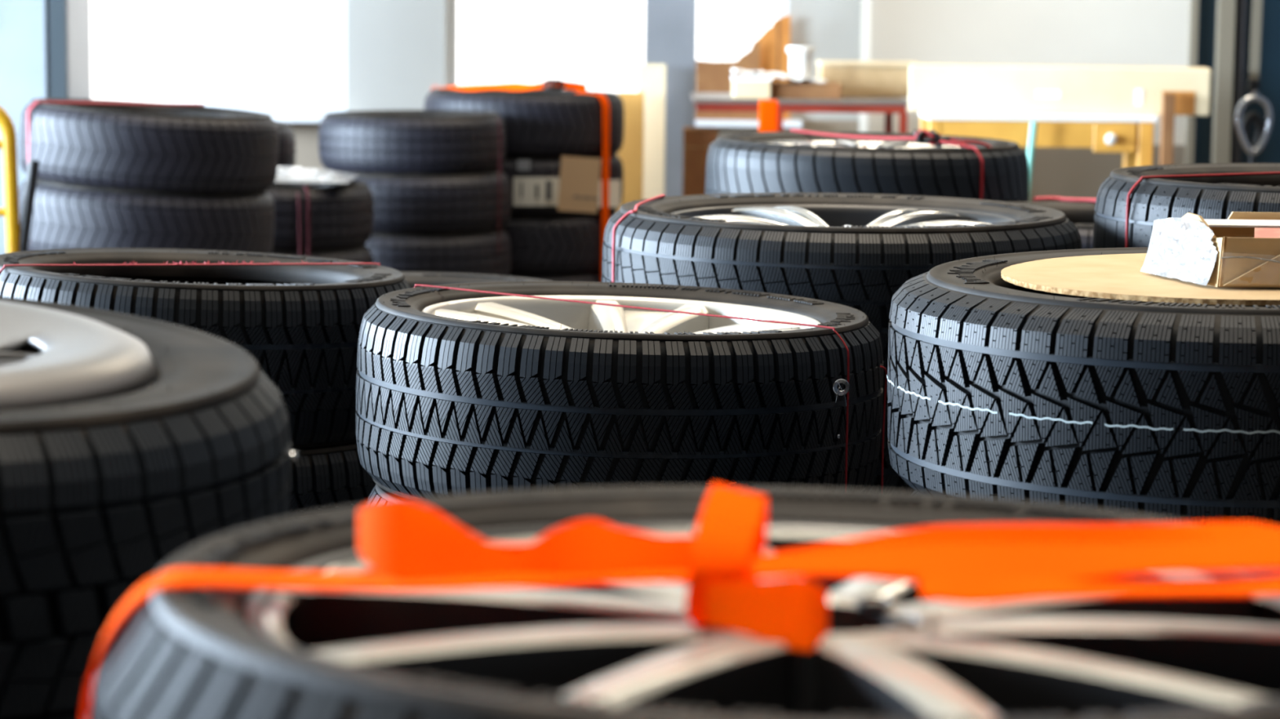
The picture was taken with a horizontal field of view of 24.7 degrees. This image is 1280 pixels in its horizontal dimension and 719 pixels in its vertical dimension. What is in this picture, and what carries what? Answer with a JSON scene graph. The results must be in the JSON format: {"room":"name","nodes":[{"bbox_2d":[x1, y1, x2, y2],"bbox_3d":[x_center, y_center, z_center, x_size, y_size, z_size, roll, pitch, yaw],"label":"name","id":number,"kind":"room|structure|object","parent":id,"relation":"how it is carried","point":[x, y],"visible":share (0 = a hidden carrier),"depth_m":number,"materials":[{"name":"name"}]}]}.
{"room":"tire shop","nodes":[
{"label":"tire shop","id":0,"kind":"room"},
{"bbox_2d":[267,0,861,212],"bbox_3d":[-1.323,-2.621,11.465,9.300,4.500,0.200,1,7,0],"label":"wall","id":1,"kind":"structure","parent":0,"point":[397,49],"depth_m":11.54,"materials":[{"name":"grey paint"}]},
{"bbox_2d":[146,0,346,122],"bbox_3d":[-1.701,-1.879,11.435,1.197,1.874,0.275,1,7,0],"label":"window frame","id":2,"kind":"structure","parent":1,"relation":"in","point":[266,108],"depth_m":11.63,"materials":[{"name":"white paint"}]},
{"bbox_2d":[446,0,802,127],"bbox_3d":[-0.085,-1.862,11.435,1.456,1.874,0.275,1,7,0],"label":"window","id":3,"kind":"structure","parent":1,"relation":"in","point":[451,5],"depth_m":11.58,"materials":[{"name":"white paint"}]},
{"bbox_2d":[695,40,759,119],"bbox_3d":[0.344,-1.096,11.435,0.251,0.313,0.006,1,7,0],"label":"cardboard sheet","id":4,"kind":"object","parent":3,"relation":"on","point":[710,76],"visible":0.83,"depth_m":11.43,"materials":[{"name":"brown cardboard"}]},
{"bbox_2d":[751,14,791,119],"bbox_3d":[0.515,-1.149,11.476,0.153,0.412,0.010,1,7,0],"label":"cardboard sheet","id":5,"kind":"object","parent":3,"relation":"on","point":[775,41],"visible":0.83,"depth_m":11.47,"materials":[{"name":"brown cardboard"}]},
{"bbox_2d":[644,0,696,196],"bbox_3d":[0.123,-2.469,10.373,0.263,4.500,0.280,1,7,0],"label":"column","id":6,"kind":"structure","parent":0,"point":[670,25],"depth_m":10.45,"materials":[{"name":"grey metal"}]},
{"bbox_2d":[858,0,1190,201],"bbox_3d":[1.497,-2.547,11.107,1.224,4.500,0.520,1,7,0],"label":"wall","id":7,"kind":"structure","parent":0,"point":[1087,33],"depth_m":11.04,"materials":[{"name":"beige paint"}]},
{"bbox_3d":[-1.307,-4.069,4.530,9.700,0.100,13.800,1,7,0],"label":"ceiling","id":8,"kind":"structure","parent":0,"visible":0},
{"bbox_2d":[1235,0,1273,163],"bbox_3d":[1.948,-2.477,8.966,0.118,4.076,0.038,1,7,0],"label":"shackle","id":9,"kind":"object","parent":8,"relation":"hanging from","point":[1263,132],"visible":0.97,"depth_m":9.16,"materials":[{"name":"silver metal"}]},
{"bbox_3d":[-1.355,0.495,5.103,9.700,0.100,13.800,1,7,0],"label":"floor","id":10,"kind":"structure","parent":0,"visible":0},
{"bbox_2d":[0,106,39,253],"bbox_3d":[-1.545,-0.206,6.935,0.238,0.830,0.430,1,7,0],"label":"hand truck","id":11,"kind":"object","parent":10,"relation":"on","point":[17,235],"visible":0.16,"depth_m":6.90,"materials":[{"name":"yellow paint"}]},
{"bbox_2d":[0,0,91,254],"bbox_3d":[-2.204,-1.182,9.960,0.574,2.000,0.466,1,7,0],"label":"window","id":12,"kind":"structure","parent":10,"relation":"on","point":[45,45],"depth_m":9.78,"materials":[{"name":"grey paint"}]},
{"bbox_2d":[509,271,600,281],"bbox_3d":[-0.389,-0.216,9.679,0.660,0.191,0.660,2,7,14],"label":"tire","id":13,"kind":"object","parent":10,"relation":"on","point":[594,277],"visible":0.06,"depth_m":9.40,"materials":[{"name":"rubber"}]},
{"bbox_2d":[502,211,616,275],"bbox_3d":[-0.387,-0.403,9.655,0.660,0.193,0.660,0,7,-7],"label":"tire","id":14,"kind":"object","parent":13,"relation":"on","point":[562,245],"visible":0.38,"depth_m":9.36,"materials":[{"name":"rubber"}]},
{"bbox_2d":[500,155,623,217],"bbox_3d":[-0.384,-0.589,9.632,0.660,0.194,0.660,0,7,-2],"label":"tire","id":15,"kind":"object","parent":14,"relation":"on","point":[539,167],"visible":0.29,"depth_m":9.33,"materials":[{"name":"rubber"}]},
{"bbox_2d":[517,160,529,170],"bbox_3d":[-0.370,-0.619,9.293,0.040,0.034,0.002,0,7,-2],"label":"sticker","id":16,"kind":"object","parent":15,"relation":"attached to","point":[522,165],"visible":1,"depth_m":9.29,"materials":[{"name":"grey paper"}]},
{"bbox_2d":[423,88,624,158],"bbox_3d":[-0.382,-0.783,9.608,0.663,0.218,0.661,1,7,0],"label":"tire","id":17,"kind":"object","parent":15,"relation":"on","point":[540,123],"visible":0.71,"depth_m":9.32,"materials":[{"name":"rubber"}]},
{"bbox_2d":[431,78,609,281],"bbox_3d":[-0.420,-0.528,9.572,0.678,0.791,0.111,4,8,25],"label":"strap","id":18,"kind":"object","parent":17,"relation":"attached to","point":[549,84],"visible":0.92,"depth_m":9.44,"materials":[{"name":"orange fabric"}]},
{"bbox_2d":[513,177,559,205],"bbox_3d":[-0.329,-0.534,9.302,0.148,0.092,0.028,-1,7,-9],"label":"paper label","id":19,"kind":"object","parent":15,"relation":"attached to","point":[527,191],"visible":1,"depth_m":9.30,"materials":[{"name":"grey paper"}]},
{"bbox_2d":[557,155,601,213],"bbox_3d":[-0.192,-0.555,9.264,0.139,0.182,0.004,0,7,-7],"label":"tag","id":20,"kind":"object","parent":15,"relation":"attached to","point":[580,177],"visible":1,"depth_m":9.26,"materials":[{"name":"beige"}]},
{"bbox_2d":[598,179,620,207],"bbox_3d":[-0.096,-0.538,9.475,0.008,0.097,0.143,5,8,29],"label":"paper label","id":21,"kind":"object","parent":15,"relation":"attached to","point":[614,184],"visible":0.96,"depth_m":9.48,"materials":[{"name":"grey paper"}]},
{"bbox_2d":[617,92,644,211],"bbox_3d":[-0.035,-0.563,10.221,0.090,0.744,0.023,1,6,0],"label":"wooden board","id":22,"kind":"object","parent":10,"relation":"on","point":[631,153],"visible":0.52,"depth_m":10.19,"materials":[{"name":"beige wood"}]},
{"bbox_2d":[637,63,666,199],"bbox_3d":[0.038,-0.627,10.365,0.099,0.838,0.023,1,6,0],"label":"wooden board","id":23,"kind":"object","parent":10,"relation":"on","point":[651,78],"visible":0.52,"depth_m":10.34,"materials":[{"name":"brown wood"}]},
{"bbox_2d":[682,126,718,195],"bbox_3d":[0.201,-0.461,9.868,0.116,0.642,0.202,1,7,0],"label":"carton","id":24,"kind":"object","parent":10,"relation":"on","point":[697,140],"visible":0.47,"depth_m":9.74,"materials":[{"name":"cardboard"}]},
{"bbox_2d":[758,99,777,132],"bbox_3d":[0.411,-0.464,9.465,0.160,0.753,0.160,1,7,0],"label":"post","id":25,"kind":"object","parent":10,"relation":"on","point":[768,108],"visible":0.22,"depth_m":9.40,"materials":[{"name":"orange"}]},
{"bbox_2d":[690,92,908,133],"bbox_3d":[0.531,-0.528,10.011,0.715,0.746,0.620,1,7,0],"label":"bench","id":26,"kind":"object","parent":10,"relation":"on","point":[704,101],"visible":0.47,"depth_m":9.66,"materials":[{"name":"red metal"}]},
{"bbox_2d":[730,75,772,98],"bbox_3d":[0.373,-0.915,9.802,0.131,0.070,0.228,1,7,0],"label":"carton","id":27,"kind":"object","parent":26,"relation":"on","point":[743,86],"visible":0.94,"depth_m":9.69,"materials":[{"name":"beige cardboard"}]},
{"bbox_2d":[770,81,841,99],"bbox_3d":[0.555,-0.908,9.843,0.232,0.050,0.240,1,7,0],"label":"carton","id":28,"kind":"object","parent":26,"relation":"on","point":[779,90],"visible":0.81,"depth_m":9.72,"materials":[{"name":"brown cardboard"}]},
{"bbox_2d":[730,67,827,82],"bbox_3d":[0.465,-0.955,9.797,0.318,0.045,0.200,1,7,0],"label":"crumpled paper","id":29,"kind":"object","parent":28,"relation":"on","point":[771,74],"visible":1,"depth_m":9.74,"materials":[{"name":"white paper"}]},
{"bbox_2d":[786,46,814,83],"bbox_3d":[0.540,-0.992,9.842,0.094,0.126,0.094,1,7,0],"label":"tub","id":30,"kind":"object","parent":29,"relation":"on","point":[800,57],"visible":0.98,"depth_m":9.81,"materials":[{"name":"white plastic"}]},
{"bbox_2d":[816,60,919,97],"bbox_3d":[0.787,-0.972,10.107,0.343,0.117,0.248,1,7,0],"label":"carton","id":31,"kind":"object","parent":26,"relation":"on","point":[856,78],"visible":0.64,"depth_m":9.99,"materials":[{"name":"cardboard"}]},
{"bbox_2d":[1026,121,1037,201],"bbox_3d":[1.170,-0.373,8.962,0.079,0.714,0.022,1,7,0],"label":"stick","id":32,"kind":"object","parent":10,"relation":"on","point":[1033,129],"visible":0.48,"depth_m":8.92,"materials":[{"name":"teal paint"}]},
{"bbox_2d":[919,111,1158,168],"bbox_3d":[1.236,-0.406,9.156,0.709,0.733,0.326,1,7,0],"label":"table","id":33,"kind":"object","parent":10,"relation":"on","point":[1132,135],"visible":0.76,"depth_m":8.98,"materials":[{"name":"yellow wood"}]},
{"bbox_2d":[908,63,1211,115],"bbox_3d":[1.305,-0.843,9.113,0.925,0.144,0.203,1,7,6],"label":"wooden board","id":34,"kind":"object","parent":33,"relation":"on","point":[932,87],"visible":1,"depth_m":9.02,"materials":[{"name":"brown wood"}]},
{"bbox_2d":[1160,93,1175,164],"bbox_3d":[1.614,-0.417,8.986,0.037,0.803,0.030,1,7,0],"label":"wooden post","id":35,"kind":"object","parent":10,"relation":"on","point":[1168,100],"visible":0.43,"depth_m":8.94,"materials":[{"name":"brown wood"}]},
{"bbox_3d":[-0.034,0.510,3.730,0.645,0.240,0.645,1,7,0],"label":"tire","id":36,"kind":"object","parent":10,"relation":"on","visible":0},
{"bbox_2d":[366,484,404,503],"bbox_3d":[-0.030,0.273,3.700,0.645,0.247,0.645,5,8,29],"label":"tire","id":37,"kind":"object","parent":36,"relation":"on","point":[378,494],"visible":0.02,"depth_m":3.60,"materials":[{"name":"rubber"}]},
{"bbox_2d":[355,280,883,498],"bbox_3d":[-0.026,0.043,3.671,0.660,0.242,0.660,7,10,41],"label":"wheel","id":38,"kind":"object","parent":37,"relation":"on","point":[459,392],"visible":0.93,"depth_m":3.41,"materials":[{"name":"rubber"}]},
{"bbox_2d":[413,284,848,488],"bbox_3d":[-0.033,0.154,3.671,0.668,0.460,0.004,5,8,32],"label":"twine","id":39,"kind":"object","parent":38,"relation":"hanging from","point":[415,285],"visible":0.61,"depth_m":3.58,"materials":[{"name":"red fabric"}]},
{"bbox_2d":[832,378,849,406],"bbox_3d":[0.234,0.038,3.394,0.020,0.032,0.005,1,7,0],"label":"ring","id":40,"kind":"object","parent":38,"relation":"attached to","point":[837,382],"visible":1,"depth_m":3.39,"materials":[{"name":"white metal"}]},
{"bbox_2d":[832,378,849,395],"bbox_3d":[0.234,0.032,3.395,0.020,0.020,0.002,1,7,0],"label":"washer","id":41,"kind":"object","parent":40,"relation":"in","point":[846,384],"depth_m":3.39,"materials":[{"name":"silver metal"}]},
{"bbox_2d":[880,365,887,490],"bbox_3d":[0.298,0.091,3.578,0.006,0.171,0.024,3,7,16],"label":"twine","id":42,"kind":"object","parent":38,"relation":"hanging from","point":[881,366],"visible":0.92,"depth_m":3.59,"materials":[{"name":"red"}]},
{"bbox_3d":[0.290,0.415,4.370,0.670,0.276,0.670,1,7,0],"label":"tire","id":43,"kind":"object","parent":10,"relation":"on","visible":0},
{"bbox_2d":[865,400,915,492],"bbox_3d":[0.293,0.146,4.336,0.670,0.277,0.670,4,8,28],"label":"tire","id":44,"kind":"object","parent":43,"relation":"on","point":[892,481],"visible":0.02,"depth_m":4.00,"materials":[{"name":"rubber"}]},
{"bbox_2d":[601,191,1082,400],"bbox_3d":[0.295,-0.105,4.304,0.704,0.245,0.704,-2,7,-17],"label":"wheel","id":45,"kind":"object","parent":44,"relation":"on","point":[855,251],"visible":0.52,"depth_m":4.03,"materials":[{"name":"rubber"}]},
{"bbox_2d":[612,194,665,282],"bbox_3d":[-0.001,-0.035,4.355,0.033,0.404,0.339,2,7,8],"label":"twine","id":46,"kind":"object","parent":45,"relation":"attached to","point":[637,206],"visible":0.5,"depth_m":4.17,"materials":[{"name":"red fabric"}]},
{"bbox_3d":[0.617,0.612,3.158,0.686,0.193,0.686,1,7,0],"label":"tire","id":47,"kind":"object","parent":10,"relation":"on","visible":0},
{"bbox_3d":[0.619,0.422,3.134,0.686,0.193,0.686,0,7,0],"label":"tire","id":48,"kind":"object","parent":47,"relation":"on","visible":0},
{"bbox_3d":[0.621,0.233,3.110,0.686,0.193,0.686,0,7,0],"label":"tire","id":49,"kind":"object","parent":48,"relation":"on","visible":0},
{"bbox_2d":[886,247,1279,527],"bbox_3d":[0.622,0.024,3.083,0.720,0.242,0.720,5,8,29],"label":"tire","id":50,"kind":"object","parent":49,"relation":"on","point":[997,388],"visible":0.89,"depth_m":2.79,"materials":[{"name":"rubber"}]},
{"bbox_2d":[1000,253,1279,305],"bbox_3d":[0.622,-0.087,3.069,0.481,0.008,0.481,0,7,0],"label":"disc","id":51,"kind":"object","parent":50,"relation":"on","point":[1116,276],"visible":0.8,"depth_m":2.99,"materials":[{"name":"beige cardboard"}]},
{"bbox_2d":[1140,211,1279,288],"bbox_3d":[0.664,-0.114,2.991,0.274,0.068,0.165,1,7,0],"label":"cardboard box","id":52,"kind":"object","parent":51,"relation":"on","point":[1242,250],"visible":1,"depth_m":2.96,"materials":[{"name":"brown cardboard"}]},
{"bbox_3d":[-0.645,0.441,4.240,0.620,0.236,0.620,1,7,0],"label":"tire","id":53,"kind":"object","parent":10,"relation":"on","visible":0},
{"bbox_2d":[288,443,376,515],"bbox_3d":[-0.640,0.205,4.211,0.620,0.248,0.620,4,8,24],"label":"tire","id":54,"kind":"object","parent":53,"relation":"on","point":[326,477],"visible":0.03,"depth_m":3.99,"materials":[{"name":"rubber"}]},
{"bbox_2d":[0,245,409,448],"bbox_3d":[-0.636,-0.025,4.183,0.620,0.249,0.621,7,9,40],"label":"tire","id":55,"kind":"object","parent":54,"relation":"on","point":[300,325],"visible":0.48,"depth_m":3.96,"materials":[{"name":"rubber"}]},
{"bbox_2d":[0,260,380,272],"bbox_3d":[-0.632,0.081,4.197,0.629,0.462,0.012,-4,9,-34],"label":"string","id":56,"kind":"object","parent":55,"relation":"attached to","point":[180,264],"visible":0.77,"depth_m":4.16,"materials":[{"name":"red fabric"}]},
{"bbox_3d":[0.071,0.817,1.450,0.645,0.200,0.645,1,7,0],"label":"tire","id":57,"kind":"object","parent":10,"relation":"on","visible":0},
{"bbox_3d":[0.074,0.619,1.425,0.645,0.200,0.645,1,7,0],"label":"tire","id":58,"kind":"object","parent":57,"relation":"on","visible":0},
{"bbox_3d":[0.076,0.422,1.401,0.645,0.200,0.645,1,6,0],"label":"tire","id":59,"kind":"object","parent":58,"relation":"on","visible":0},
{"bbox_2d":[88,484,1279,718],"bbox_3d":[0.079,0.212,1.376,0.670,0.243,0.670,1,7,0],"label":"wheel","id":60,"kind":"object","parent":59,"relation":"on","point":[633,651],"visible":0.74,"depth_m":1.31,"materials":[{"name":"rubber"}]},
{"bbox_2d":[80,483,1279,718],"bbox_3d":[0.081,0.433,1.392,0.684,0.755,0.142,0,7,-8],"label":"strap","id":61,"kind":"object","parent":60,"relation":"attached to","point":[411,546],"visible":1,"depth_m":1.32,"materials":[{"name":"orange fabric"}]},
{"bbox_3d":[-0.583,0.731,2.057,0.632,0.206,0.632,1,7,0],"label":"tire","id":62,"kind":"object","parent":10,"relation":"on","visible":0},
{"bbox_3d":[-0.579,0.524,2.030,0.632,0.206,0.632,2,8,0],"label":"tire","id":63,"kind":"object","parent":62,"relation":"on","visible":0},
{"bbox_3d":[-0.575,0.318,2.004,0.632,0.206,0.632,3,8,0],"label":"tire","id":64,"kind":"object","parent":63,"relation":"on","visible":0},
{"bbox_2d":[0,296,297,718],"bbox_3d":[-0.564,0.099,1.974,0.674,0.267,0.659,3,8,18],"label":"wheel","id":65,"kind":"object","parent":64,"relation":"on","point":[129,443],"depth_m":1.79,"materials":[{"name":"rubber"}]},
{"bbox_3d":[0.980,0.468,4.290,0.660,0.204,0.660,1,7,0],"label":"tire","id":66,"kind":"object","parent":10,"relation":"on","visible":0},
{"bbox_3d":[0.982,0.268,4.265,0.660,0.205,0.660,1,7,0],"label":"tire","id":67,"kind":"object","parent":66,"relation":"on","visible":0},
{"bbox_3d":[0.984,0.068,4.240,0.660,0.205,0.660,1,7,0],"label":"tire","id":68,"kind":"object","parent":67,"relation":"on","visible":0},
{"bbox_2d":[1092,162,1279,248],"bbox_3d":[0.987,-0.149,4.213,0.660,0.241,0.660,-6,9,-41],"label":"tire","id":69,"kind":"object","parent":68,"relation":"on","point":[1213,197],"visible":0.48,"depth_m":4.07,"materials":[{"name":"rubber"}]},
{"bbox_2d":[1124,171,1279,247],"bbox_3d":[0.956,-0.004,4.276,0.661,0.544,0.010,-4,8,-32],"label":"twine","id":70,"kind":"object","parent":69,"relation":"hanging from","point":[1140,180],"visible":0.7,"depth_m":4.10,"materials":[{"name":"red fabric"}]},
{"bbox_3d":[0.456,0.242,6.062,0.660,0.200,0.660,1,7,0],"label":"tire","id":71,"kind":"object","parent":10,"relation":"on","visible":0},
{"bbox_3d":[0.459,0.047,6.037,0.660,0.200,0.660,1,7,0],"label":"tire","id":72,"kind":"object","parent":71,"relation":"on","visible":0},
{"bbox_3d":[0.461,-0.149,6.012,0.660,0.200,0.660,1,7,0],"label":"tire","id":73,"kind":"object","parent":72,"relation":"on","visible":0},
{"bbox_2d":[705,130,1028,202],"bbox_3d":[0.464,-0.349,5.987,0.660,0.218,0.660,4,8,24],"label":"wheel","id":74,"kind":"object","parent":73,"relation":"on","point":[765,162],"visible":0.56,"depth_m":5.72,"materials":[{"name":"rubber"}]},
{"bbox_2d":[790,128,983,199],"bbox_3d":[0.481,-0.210,6.016,0.037,0.510,0.669,-4,8,-32],"label":"twine","id":75,"kind":"object","parent":74,"relation":"on","point":[974,148],"visible":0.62,"depth_m":5.91,"materials":[{"name":"red fabric"}]},
{"bbox_2d":[912,128,991,147],"bbox_3d":[0.624,-0.359,5.792,0.170,0.194,0.052,2,7,12],"label":"knot","id":76,"kind":"object","parent":74,"relation":"attached to","point":[922,135],"visible":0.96,"depth_m":5.78,"materials":[{"name":"red"}]},
{"bbox_3d":[-1.312,0.029,7.614,0.660,0.201,0.660,1,7,0],"label":"tire","id":77,"kind":"object","parent":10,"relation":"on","visible":0},
{"bbox_3d":[-1.293,-0.166,7.590,0.660,0.201,0.660,4,7,0],"label":"tire","id":78,"kind":"object","parent":77,"relation":"on","visible":0},
{"bbox_2d":[18,179,275,253],"bbox_3d":[-1.279,-0.360,7.566,0.662,0.235,0.660,-2,8,-23],"label":"tire","id":79,"kind":"object","parent":78,"relation":"on","point":[64,216],"visible":0.6,"depth_m":7.28,"materials":[{"name":"rubber"}]},
{"bbox_2d":[19,97,279,195],"bbox_3d":[-1.265,-0.553,7.541,0.662,0.234,0.660,4,8,23],"label":"tire","id":80,"kind":"object","parent":79,"relation":"on","point":[201,150],"visible":0.98,"depth_m":7.27,"materials":[{"name":"rubber"}]},
{"bbox_2d":[26,100,204,163],"bbox_3d":[-1.351,-0.330,7.637,0.021,0.706,0.631,6,9,36],"label":"twine","id":81,"kind":"object","parent":80,"relation":"attached to","point":[37,102],"visible":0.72,"depth_m":7.50,"materials":[{"name":"red fabric"}]},
{"bbox_3d":[-1.398,-0.221,9.397,0.592,0.252,0.592,1,7,0],"label":"tire","id":82,"kind":"object","parent":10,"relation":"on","visible":0},
{"bbox_3d":[-1.395,-0.464,9.367,0.592,0.252,0.592,1,7,0],"label":"tire","id":83,"kind":"object","parent":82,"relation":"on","visible":0},
{"bbox_2d":[275,120,295,167],"bbox_3d":[-1.393,-0.672,9.341,0.580,0.181,0.580,3,7,16],"label":"tire","id":84,"kind":"object","parent":83,"relation":"on","point":[286,153],"visible":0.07,"depth_m":9.26,"materials":[{"name":"rubber"}]},
{"bbox_3d":[-1.058,-0.061,8.409,0.580,0.186,0.580,1,7,0],"label":"tire","id":85,"kind":"object","parent":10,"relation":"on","visible":0},
{"bbox_2d":[271,244,373,262],"bbox_3d":[-1.055,-0.245,8.386,0.580,0.191,0.580,-4,9,-33],"label":"tire","id":86,"kind":"object","parent":85,"relation":"on","point":[362,254],"visible":0.1,"depth_m":8.22,"materials":[{"name":"rubber"}]},
{"bbox_2d":[266,179,373,251],"bbox_3d":[-1.052,-0.425,8.364,0.580,0.192,0.580,3,7,16],"label":"tire","id":87,"kind":"object","parent":86,"relation":"on","point":[341,215],"visible":0.48,"depth_m":8.15,"materials":[{"name":"rubber"}]},
{"bbox_2d":[297,192,301,255],"bbox_3d":[-0.944,-0.318,8.096,0.013,0.290,0.008,1,7,0],"label":"twine","id":88,"kind":"object","parent":87,"relation":"hanging from","point":[298,194],"visible":0.75,"depth_m":8.09,"materials":[{"name":"red fabric"}]},
{"bbox_2d":[303,182,324,256],"bbox_3d":[-0.897,-0.287,8.358,0.026,0.449,0.490,2,7,8],"label":"twine","id":89,"kind":"object","parent":87,"relation":"hanging from","point":[305,187],"visible":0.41,"depth_m":8.11,"materials":[{"name":"red fabric"}]},
{"bbox_2d":[274,166,359,182],"bbox_3d":[-1.034,-0.533,8.310,0.440,0.034,0.360,1,7,0],"label":"film","id":90,"kind":"object","parent":87,"relation":"on","point":[284,174],"visible":0.47,"depth_m":8.21,"materials":[{"name":"grey plastic"}]},
{"bbox_3d":[-0.711,-0.145,9.124,0.615,0.183,0.615,1,7,0],"label":"tire","id":91,"kind":"object","parent":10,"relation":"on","visible":0},
{"bbox_2d":[365,227,511,275],"bbox_3d":[-0.709,-0.323,9.101,0.615,0.184,0.615,0,7,-3],"label":"tire","id":92,"kind":"object","parent":91,"relation":"on","point":[477,253],"visible":0.36,"depth_m":8.83,"materials":[{"name":"rubber"}]},
{"bbox_2d":[353,168,511,235],"bbox_3d":[-0.708,-0.501,9.079,0.615,0.186,0.615,2,7,11],"label":"tire","id":93,"kind":"object","parent":92,"relation":"on","point":[468,203],"visible":0.59,"depth_m":8.81,"materials":[{"name":"rubber"}]},
{"bbox_2d":[318,109,506,175],"bbox_3d":[-0.706,-0.677,9.057,0.580,0.186,0.580,3,7,16],"label":"tire","id":94,"kind":"object","parent":93,"relation":"on","point":[404,142],"visible":0.98,"depth_m":8.82,"materials":[{"name":"rubber"}]},
{"bbox_3d":[-0.418,0.364,5.035,0.660,0.196,0.660,1,7,0],"label":"tire","id":95,"kind":"object","parent":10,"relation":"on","visible":0},
{"bbox_3d":[-0.416,0.173,5.011,0.660,0.196,0.660,1,7,0],"label":"tire","id":96,"kind":"object","parent":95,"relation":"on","visible":0},
{"bbox_2d":[401,271,552,288],"bbox_3d":[-0.414,-0.022,4.987,0.660,0.206,0.660,-6,10,-41],"label":"tire","id":97,"kind":"object","parent":96,"relation":"on","point":[431,278],"visible":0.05,"depth_m":5.21,"materials":[{"name":"rubber"}]},
{"bbox_3d":[0.857,0.288,5.528,0.660,0.250,0.660,1,7,0],"label":"tire","id":98,"kind":"object","parent":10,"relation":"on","visible":0},
{"bbox_3d":[0.860,0.045,5.497,0.660,0.250,0.660,1,7,0],"label":"tire","id":99,"kind":"object","parent":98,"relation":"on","visible":0},
{"bbox_2d":[1011,200,1095,248],"bbox_3d":[0.862,-0.175,5.470,0.660,0.206,0.660,-6,10,-41],"label":"tire","id":100,"kind":"object","parent":99,"relation":"on","point":[1081,214],"visible":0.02,"depth_m":5.70,"materials":[{"name":"rubber"}]},
{"bbox_2d":[1033,196,1096,202],"bbox_3d":[0.865,-0.315,5.765,0.173,0.009,0.043,3,8,18],"label":"twine","id":101,"kind":"object","parent":100,"relation":"on","point":[1035,198],"visible":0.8,"depth_m":5.77,"materials":[{"name":"red fabric"}]},
{"bbox_3d":[3.418,-1.738,4.817,0.200,4.500,13.200,1,7,0],"label":"wall","id":102,"kind":"structure","parent":0,"visible":0},
{"bbox_2d":[1184,0,1279,164],"bbox_3d":[2.594,-2.359,9.698,1.462,4.500,0.140,1,7,0],"label":"door","id":103,"kind":"structure","parent":102,"relation":"in","point":[1220,35],"depth_m":9.84,"materials":[{"name":"blue paint"}]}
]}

